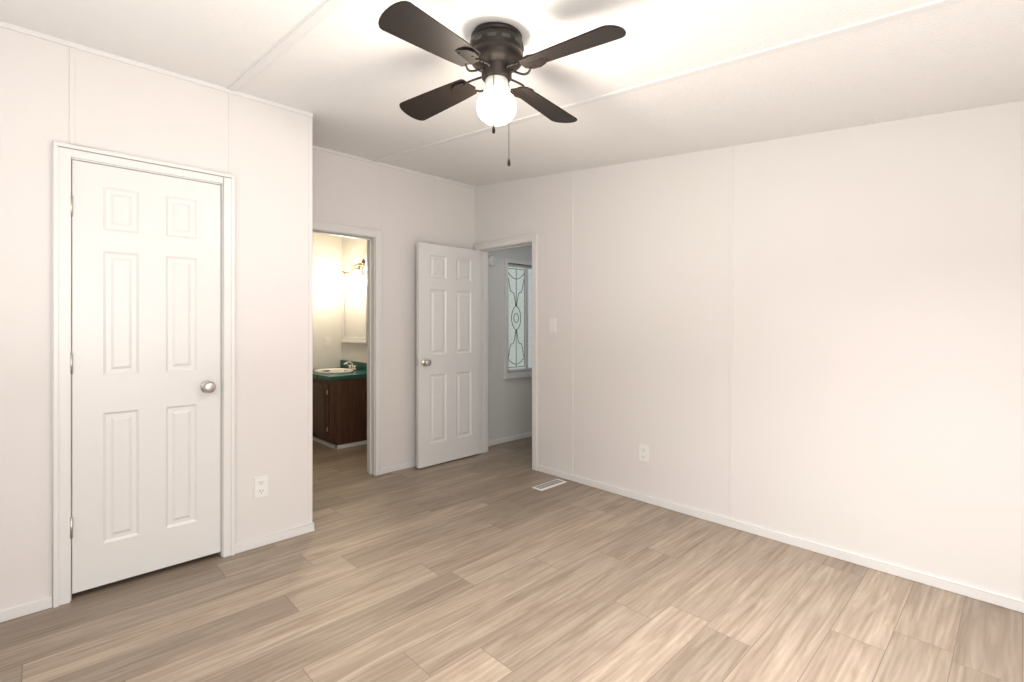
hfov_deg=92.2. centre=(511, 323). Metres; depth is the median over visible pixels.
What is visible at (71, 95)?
wall trim
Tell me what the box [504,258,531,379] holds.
window
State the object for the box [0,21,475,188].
crown molding
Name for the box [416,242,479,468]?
hall door
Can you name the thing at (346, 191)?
wall
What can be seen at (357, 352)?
wall
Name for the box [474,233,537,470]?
door frame
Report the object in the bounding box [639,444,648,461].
outlet
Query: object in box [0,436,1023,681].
floor
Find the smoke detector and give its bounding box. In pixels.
[488,255,496,266]
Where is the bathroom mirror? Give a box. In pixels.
[341,287,366,343]
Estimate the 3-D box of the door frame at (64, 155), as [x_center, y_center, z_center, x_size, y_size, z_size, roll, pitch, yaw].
[-1.792,0.223,2.454,0.725,2.060,0.102,0,0,-44]
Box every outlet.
[254,475,267,497]
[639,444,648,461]
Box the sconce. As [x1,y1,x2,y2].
[340,258,366,282]
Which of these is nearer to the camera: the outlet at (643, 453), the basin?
the outlet at (643, 453)
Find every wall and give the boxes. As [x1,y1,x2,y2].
[0,27,307,609]
[71,149,474,546]
[312,233,341,368]
[342,237,366,362]
[475,100,1023,599]
[488,245,531,440]
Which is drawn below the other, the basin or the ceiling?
the basin
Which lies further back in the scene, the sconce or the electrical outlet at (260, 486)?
the sconce
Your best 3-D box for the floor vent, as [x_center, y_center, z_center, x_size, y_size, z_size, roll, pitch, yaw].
[0.293,1.246,3.828,0.300,0.007,0.100,0,0,-44]
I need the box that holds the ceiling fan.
[378,1,625,165]
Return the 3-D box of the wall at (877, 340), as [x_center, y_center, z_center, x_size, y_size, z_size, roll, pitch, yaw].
[1.269,-0.067,3.192,0.100,2.633,4.830,0,0,-44]
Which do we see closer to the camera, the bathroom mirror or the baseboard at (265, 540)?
the baseboard at (265, 540)
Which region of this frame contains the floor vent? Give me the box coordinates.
[532,479,566,490]
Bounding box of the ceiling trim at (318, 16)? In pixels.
[227,0,966,161]
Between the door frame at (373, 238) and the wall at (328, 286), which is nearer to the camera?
the door frame at (373, 238)
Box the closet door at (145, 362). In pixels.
[70,160,220,593]
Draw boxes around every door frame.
[52,141,234,607]
[312,221,381,475]
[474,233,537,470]
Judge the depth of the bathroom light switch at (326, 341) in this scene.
5.80 m
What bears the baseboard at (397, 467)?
attached to the wall at (346, 191)
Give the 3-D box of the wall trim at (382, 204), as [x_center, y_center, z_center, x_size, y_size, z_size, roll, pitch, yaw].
[-0.895,-0.070,4.291,0.547,2.539,0.005,0,0,-44]
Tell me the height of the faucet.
0.106 m
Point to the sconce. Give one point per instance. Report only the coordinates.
(360, 268)
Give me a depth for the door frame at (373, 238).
4.07 m
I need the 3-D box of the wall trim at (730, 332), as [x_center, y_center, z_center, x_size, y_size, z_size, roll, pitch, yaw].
[1.350,-0.009,3.034,0.005,2.419,2.532,0,0,-44]
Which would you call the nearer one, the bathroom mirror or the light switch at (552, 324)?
the light switch at (552, 324)
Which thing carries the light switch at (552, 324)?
attached to the wall at (877, 340)
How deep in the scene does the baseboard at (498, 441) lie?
5.24 m
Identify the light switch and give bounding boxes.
[324,337,329,346]
[549,318,555,331]
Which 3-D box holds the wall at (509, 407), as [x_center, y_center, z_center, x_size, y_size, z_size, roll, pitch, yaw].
[0.178,-0.070,5.524,1.570,2.640,0.100,0,0,-44]
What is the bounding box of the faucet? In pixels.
[343,361,357,370]
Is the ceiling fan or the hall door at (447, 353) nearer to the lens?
the ceiling fan
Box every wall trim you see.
[69,47,311,523]
[313,233,349,353]
[381,165,434,243]
[571,101,1023,600]
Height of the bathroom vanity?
0.836 m
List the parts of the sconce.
lamp shade, arm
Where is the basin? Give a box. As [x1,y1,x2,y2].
[314,368,353,383]
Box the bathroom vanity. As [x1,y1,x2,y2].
[312,360,366,449]
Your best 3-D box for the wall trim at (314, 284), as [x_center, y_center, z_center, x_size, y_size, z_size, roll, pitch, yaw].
[-1.946,-0.400,5.579,0.351,1.500,0.652,0,0,-44]
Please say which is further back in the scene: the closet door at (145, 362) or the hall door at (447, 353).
the hall door at (447, 353)
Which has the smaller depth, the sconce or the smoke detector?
the smoke detector
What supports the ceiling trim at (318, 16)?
attached to the ceiling
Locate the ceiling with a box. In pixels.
[0,0,1023,185]
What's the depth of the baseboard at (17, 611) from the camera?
2.11 m
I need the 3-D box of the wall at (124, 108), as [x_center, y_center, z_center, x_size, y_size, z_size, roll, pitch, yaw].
[-2.063,-0.028,2.206,2.297,2.556,0.080,0,0,-44]
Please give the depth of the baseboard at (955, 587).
2.68 m
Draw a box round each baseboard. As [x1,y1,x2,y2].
[0,596,51,622]
[235,523,311,553]
[382,460,415,473]
[488,432,531,445]
[537,465,1023,612]

